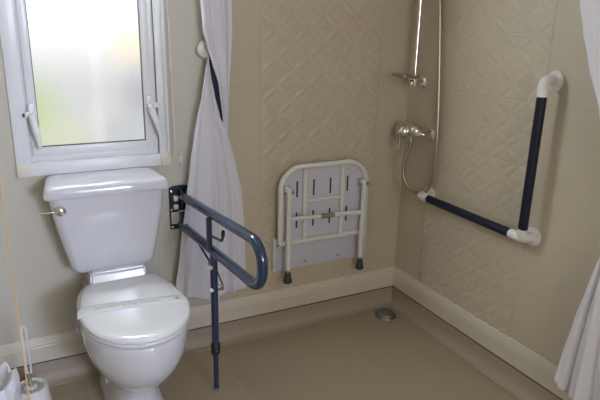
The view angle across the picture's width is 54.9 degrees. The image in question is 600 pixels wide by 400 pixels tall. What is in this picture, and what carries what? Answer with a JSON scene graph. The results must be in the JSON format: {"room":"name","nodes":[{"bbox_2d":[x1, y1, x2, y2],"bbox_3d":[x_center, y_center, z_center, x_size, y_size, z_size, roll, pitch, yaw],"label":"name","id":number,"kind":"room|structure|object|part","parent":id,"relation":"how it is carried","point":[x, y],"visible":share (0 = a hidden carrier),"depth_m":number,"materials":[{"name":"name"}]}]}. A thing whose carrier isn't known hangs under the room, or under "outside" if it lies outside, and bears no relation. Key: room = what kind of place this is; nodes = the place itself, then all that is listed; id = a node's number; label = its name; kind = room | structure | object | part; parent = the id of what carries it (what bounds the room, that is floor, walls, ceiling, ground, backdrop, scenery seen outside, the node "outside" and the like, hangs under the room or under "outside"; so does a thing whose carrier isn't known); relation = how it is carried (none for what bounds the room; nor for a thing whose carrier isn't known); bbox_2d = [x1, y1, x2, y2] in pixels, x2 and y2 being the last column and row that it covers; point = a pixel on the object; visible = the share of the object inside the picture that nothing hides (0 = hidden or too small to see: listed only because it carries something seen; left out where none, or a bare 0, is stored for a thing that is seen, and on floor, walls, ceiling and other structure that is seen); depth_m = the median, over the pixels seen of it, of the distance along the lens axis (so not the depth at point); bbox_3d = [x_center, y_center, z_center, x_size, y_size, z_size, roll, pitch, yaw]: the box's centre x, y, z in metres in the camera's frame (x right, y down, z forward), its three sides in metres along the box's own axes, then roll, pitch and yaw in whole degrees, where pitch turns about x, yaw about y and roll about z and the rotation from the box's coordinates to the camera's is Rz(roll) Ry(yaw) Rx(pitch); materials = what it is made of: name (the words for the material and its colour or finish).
{"room":"accessible bathroom","nodes":[
{"label":"accessible bathroom","id":0,"kind":"room"},
{"bbox_2d":[20,377,51,399],"bbox_3d":[-1.040,0.785,2.252,0.148,0.144,0.148,-7,19,-26],"label":"pot","id":1,"kind":"object","parent":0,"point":[38,389],"depth_m":2.22,"materials":[{"name":"plastic"}]},
{"bbox_2d":[0,0,414,344],"bbox_3d":[-0.690,-0.355,2.411,2.750,2.250,0.085,-7,19,-26],"label":"wall","id":2,"kind":"structure","parent":0,"point":[312,81],"depth_m":2.64,"materials":[{"name":"tile"}]},
{"bbox_2d":[0,0,170,177],"bbox_3d":[-0.820,-0.670,2.213,0.598,1.139,0.124,-7,19,-26],"label":"window","id":3,"kind":"structure","parent":2,"relation":"in","point":[80,74],"depth_m":2.27,"materials":[{"name":"white plastic"}]},
{"bbox_3d":[-1.031,-0.336,2.187,0.045,0.052,0.018,-7,19,-26],"label":"handle","id":4,"kind":"part","parent":3,"relation":"part of","materials":[{"name":"white plastic"}]},
{"bbox_3d":[-1.007,-0.258,2.194,0.045,0.133,0.029,11,20,30],"label":"lever","id":5,"kind":"part","parent":3,"relation":"part of","materials":[{"name":"white plastic"}]},
{"bbox_3d":[-0.825,-0.685,2.217,0.406,0.944,0.006,-7,19,-26],"label":"pane","id":6,"kind":"part","parent":3,"relation":"part of","materials":[{"name":"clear glass"}]},
{"bbox_3d":[-0.836,-0.173,2.383,0.509,0.016,0.087,-7,19,-26],"label":"sill","id":7,"kind":"part","parent":3,"relation":"part of","materials":[{"name":"white plastic"}]},
{"bbox_3d":[-0.610,-0.408,2.389,0.048,0.053,0.023,-7,19,-26],"label":"handle","id":8,"kind":"part","parent":3,"relation":"part of","materials":[{"name":"white plastic"}]},
{"bbox_3d":[-0.602,-0.328,2.386,0.054,0.134,0.030,5,17,12],"label":"lever","id":9,"kind":"part","parent":3,"relation":"part of","materials":[{"name":"white plastic"}]},
{"bbox_2d":[161,0,175,154],"bbox_3d":[-0.541,-0.749,2.301,0.046,1.166,0.034,-7,19,-26],"label":"chain","id":10,"kind":"object","parent":3,"relation":"hanging from","point":[161,0],"visible":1,"depth_m":2.37,"materials":[{"name":"white plastic"}]},
{"bbox_2d":[179,152,182,165],"bbox_3d":[-0.516,-0.176,2.507,0.016,0.062,0.016,-7,19,-26],"label":"clip","id":11,"kind":"object","parent":2,"relation":"attached to","point":[180,153],"visible":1,"depth_m":2.51,"materials":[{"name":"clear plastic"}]},
{"bbox_2d":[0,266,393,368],"bbox_3d":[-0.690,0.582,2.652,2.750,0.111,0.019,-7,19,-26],"label":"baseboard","id":12,"kind":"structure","parent":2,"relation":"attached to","point":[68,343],"depth_m":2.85,"materials":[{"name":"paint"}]},
{"bbox_2d":[11,286,392,386],"bbox_3d":[-0.684,0.691,2.668,2.750,0.098,0.055,-7,19,-26],"label":"trim","id":13,"kind":"structure","parent":2,"relation":"attached to","point":[60,371],"depth_m":2.90,"materials":[{"name":"plastic"}]},
{"bbox_2d":[197,41,209,57],"bbox_3d":[-0.399,-0.630,2.419,0.072,0.072,0.028,-7,19,-26],"label":"hook","id":14,"kind":"object","parent":2,"relation":"attached to","point":[202,50],"visible":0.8,"depth_m":2.40,"materials":[{"name":"plastic"}]},
{"bbox_2d":[168,185,267,390],"bbox_3d":[-0.321,0.421,2.339,0.097,0.822,0.814,-10,20,-32],"label":"support rail","id":15,"kind":"object","parent":2,"relation":"attached to","point":[178,196],"visible":0.98,"depth_m":2.29,"materials":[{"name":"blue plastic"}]},
{"bbox_3d":[-0.521,0.036,2.548,0.096,0.200,0.055,-7,19,-26],"label":"wall plate","id":16,"kind":"part","parent":15,"relation":"part of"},
{"bbox_3d":[-0.347,0.402,2.348,0.030,0.403,0.030,-7,19,-26],"label":"leg","id":17,"kind":"part","parent":15,"relation":"part of","materials":[{"name":"blue metal"}]},
{"bbox_2d":[272,159,368,283],"bbox_3d":[0.130,0.092,2.885,0.552,0.586,0.104,-7,19,-26],"label":"shower bench","id":18,"kind":"object","parent":2,"relation":"attached to","point":[322,206],"visible":1,"depth_m":2.87,"materials":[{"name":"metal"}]},
{"bbox_3d":[-0.129,0.265,2.838,0.009,0.160,0.022,-7,19,-26],"label":"arm","id":19,"kind":"part","parent":18,"relation":"part of"},
{"bbox_3d":[-0.055,0.143,2.767,0.025,0.413,0.024,-7,19,-26],"label":"leg","id":20,"kind":"part","parent":18,"relation":"part of","materials":[{"name":"white metal"}]},
{"bbox_3d":[0.107,0.244,2.975,0.550,0.172,0.012,-7,19,-26],"label":"mounting plate","id":21,"kind":"part","parent":18,"relation":"part of","materials":[{"name":"white plastic"}]},
{"bbox_3d":[0.116,0.188,2.904,0.487,0.025,0.024,-7,19,-26],"label":"frame rail","id":22,"kind":"part","parent":18,"relation":"part of","materials":[{"name":"white metal"}]},
{"bbox_3d":[0.120,0.000,2.847,0.504,0.388,0.026,-7,19,-26],"label":"seat frame","id":23,"kind":"part","parent":18,"relation":"part of","materials":[{"name":"white metal"}]},
{"bbox_3d":[0.318,0.096,2.951,0.025,0.413,0.024,-7,19,-26],"label":"leg","id":24,"kind":"part","parent":18,"relation":"part of","materials":[{"name":"white metal"}]},
{"bbox_3d":[0.392,-1.294,1.866,1.091,0.022,1.331,-7,19,-26],"label":"rail","id":25,"kind":"object","parent":2,"relation":"attached to","visible":0},
{"bbox_2d":[176,0,245,300],"bbox_3d":[-0.388,-0.457,2.415,0.356,1.944,0.050,-7,19,-26],"label":"shower curtain","id":26,"kind":"object","parent":25,"relation":"hanging from","point":[214,181],"visible":0.91,"depth_m":2.53,"materials":[{"name":"white fabric"}]},
{"bbox_2d":[209,60,222,121],"bbox_3d":[-0.356,-0.463,2.461,0.077,0.262,0.011,-7,19,-26],"label":"tieback","id":27,"kind":"object","parent":26,"relation":"attached to","point":[213,75],"visible":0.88,"depth_m":2.46,"materials":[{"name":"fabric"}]},
{"bbox_2d":[554,0,599,399],"bbox_3d":[1.059,-0.204,1.796,0.094,2.005,0.640,-7,19,-26],"label":"shower curtain","id":28,"kind":"object","parent":25,"relation":"hanging from","point":[578,370],"visible":1,"depth_m":2.03,"materials":[{"name":"white fabric"}]},
{"bbox_2d":[554,257,599,399],"bbox_3d":[1.081,0.470,1.934,0.087,0.636,0.413,-7,19,-26],"label":"drape","id":29,"kind":"object","parent":28,"relation":"hanging from","point":[578,370],"depth_m":2.05,"materials":[{"name":"white fabric"}]},
{"bbox_2d":[200,0,231,133],"bbox_3d":[-0.347,-0.778,2.331,0.205,1.280,0.042,-7,19,-26],"label":"drape","id":30,"kind":"object","parent":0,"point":[216,15],"depth_m":2.41,"materials":[{"name":"white fabric"}]},
{"bbox_2d":[49,306,517,399],"bbox_3d":[0.051,1.212,1.315,2.950,0.080,3.500,-7,19,-26],"label":"floor","id":31,"kind":"structure","parent":0,"point":[362,356],"depth_m":2.62,"materials":[{"name":"plastic"}]},
{"bbox_2d":[0,362,20,399],"bbox_3d":[-1.049,0.754,1.974,0.197,0.364,0.188,-7,19,-26],"label":"plastic bag","id":32,"kind":"object","parent":31,"relation":"on","point":[9,379],"visible":1,"depth_m":1.96,"materials":[{"name":"white plastic"}]},
{"bbox_2d":[20,326,51,399],"bbox_3d":[-1.037,0.662,2.214,0.148,0.401,0.148,-7,19,-26],"label":"toilet brush","id":33,"kind":"object","parent":31,"relation":"on","point":[38,388],"visible":0.86,"depth_m":2.21,"materials":[{"name":"white plastic"}]},
{"bbox_3d":[-1.036,0.569,2.186,0.024,0.206,0.008,-7,19,-26],"label":"handle","id":34,"kind":"part","parent":33,"relation":"part of","materials":[{"name":"white plastic"}]},
{"bbox_3d":[-1.038,0.690,2.223,0.020,0.060,0.020,-7,19,-26],"label":"stem","id":35,"kind":"part","parent":33,"relation":"part of","materials":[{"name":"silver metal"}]},
{"bbox_2d":[40,167,190,399],"bbox_3d":[-0.677,0.408,2.200,0.479,0.912,0.696,-7,19,-26],"label":"toilet","id":36,"kind":"object","parent":31,"relation":"on","point":[107,222],"visible":1,"depth_m":2.21,"materials":[{"name":"white ceramic"}]},
{"bbox_3d":[-0.913,0.045,2.143,0.090,0.042,0.029,-7,19,-26],"label":"flush lever","id":37,"kind":"part","parent":36,"relation":"part of","materials":[{"name":"silver metal"}]},
{"bbox_3d":[-0.771,-0.070,2.286,0.464,0.051,0.209,-7,19,-26],"label":"cistern lid","id":38,"kind":"part","parent":36,"relation":"part of","materials":[{"name":"white ceramic"}]},
{"bbox_2d":[82,262,145,286],"bbox_3d":[-0.765,0.308,2.397,0.244,0.105,0.214,-7,19,-26],"label":"shelf","id":39,"kind":"object","parent":36,"relation":"attached to","point":[116,272],"depth_m":2.32,"materials":[{"name":"white ceramic"}]},
{"bbox_2d":[77,295,187,332],"bbox_3d":[-0.609,0.415,2.124,0.396,0.076,0.060,-5,18,-19],"label":"band","id":40,"kind":"object","parent":36,"relation":"on","point":[174,298],"visible":1,"depth_m":2.11,"materials":[{"name":"white paper"}]},
{"bbox_3d":[-0.610,0.413,2.137,0.383,0.015,0.512,-7,19,-26],"label":"seat","id":41,"kind":"part","parent":36,"relation":"part of","materials":[{"name":"white plastic"}]},
{"bbox_3d":[-0.610,0.390,2.132,0.389,0.029,0.528,-7,19,-26],"label":"seat lid","id":42,"kind":"part","parent":36,"relation":"part of","materials":[{"name":"white plastic"}]},
{"bbox_2d":[375,308,395,320],"bbox_3d":[0.464,0.615,3.135,0.116,0.026,0.116,-7,19,-26],"label":"floor drain","id":43,"kind":"object","parent":31,"relation":"on","point":[386,314],"visible":1,"depth_m":3.11,"materials":[{"name":"metal"}]},
{"bbox_2d":[395,0,599,365],"bbox_3d":[1.335,-0.062,1.599,0.085,2.250,3.300,-7,19,-26],"label":"wall","id":44,"kind":"structure","parent":0,"point":[495,54],"depth_m":2.44,"materials":[{"name":"tile"}]},
{"bbox_2d":[391,0,426,88],"bbox_3d":[0.533,-0.929,2.689,0.198,0.824,0.096,-7,19,-26],"label":"shower rail","id":45,"kind":"object","parent":44,"relation":"attached to","point":[422,82],"visible":1,"depth_m":2.77,"materials":[{"name":"silver metal"}]},
{"bbox_3d":[0.507,-0.596,2.780,0.156,0.031,0.096,-7,19,-26],"label":"soap dish","id":46,"kind":"part","parent":45,"relation":"part of","materials":[{"name":"metal"}]},
{"bbox_2d":[395,121,434,148],"bbox_3d":[0.545,-0.322,2.891,0.136,0.134,0.235,-7,19,-26],"label":"shower mixer","id":47,"kind":"object","parent":44,"relation":"attached to","point":[405,129],"visible":0.99,"depth_m":2.84,"materials":[{"name":"silver metal"}]},
{"bbox_3d":[0.496,-0.292,2.888,0.024,0.077,0.019,-13,22,-40],"label":"lever","id":48,"kind":"part","parent":47,"relation":"part of","materials":[{"name":"metal"}]},
{"bbox_2d":[401,0,441,194],"bbox_3d":[0.605,-0.649,2.721,0.190,1.303,0.040,15,21,37],"label":"shower hose","id":49,"kind":"object","parent":47,"relation":"attached to","point":[439,51],"visible":0.97,"depth_m":2.74,"materials":[{"name":"metal"}]},
{"bbox_2d":[390,286,562,399],"bbox_3d":[1.253,0.974,1.883,0.055,0.098,3.300,-7,19,-26],"label":"trim","id":50,"kind":"structure","parent":44,"relation":"attached to","point":[511,380],"depth_m":2.73,"materials":[{"name":"plastic"}]},
{"bbox_2d":[393,266,570,399],"bbox_3d":[1.271,0.868,1.859,0.019,0.111,3.300,-7,19,-26],"label":"baseboard","id":51,"kind":"structure","parent":44,"relation":"attached to","point":[533,365],"depth_m":2.64,"materials":[{"name":"paint"}]},
{"bbox_2d":[418,70,564,245],"bbox_3d":[0.768,-0.232,2.517,0.088,0.703,0.731,-7,19,-26],"label":"grab bar","id":52,"kind":"object","parent":44,"relation":"attached to","point":[555,80],"visible":0.94,"depth_m":2.26,"materials":[{"name":"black plastic"}]},
{"bbox_2d":[580,0,599,115],"bbox_3d":[1.062,-0.493,1.706,0.085,1.400,0.640,-7,19,-26],"label":"drape","id":53,"kind":"object","parent":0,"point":[590,9],"depth_m":1.88,"materials":[{"name":"white fabric"}]},
{"bbox_3d":[0.102,-1.017,0.639,2.950,0.080,3.500,-7,19,-26],"label":"ceiling","id":54,"kind":"structure","parent":0,"visible":0},
{"bbox_2d":[0,179,30,399],"bbox_3d":[-0.861,-0.174,1.627,0.040,2.150,0.040,-7,19,-26],"label":"pull cord","id":55,"kind":"object","parent":54,"relation":"hanging from","point":[28,395],"visible":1,"depth_m":1.76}
]}

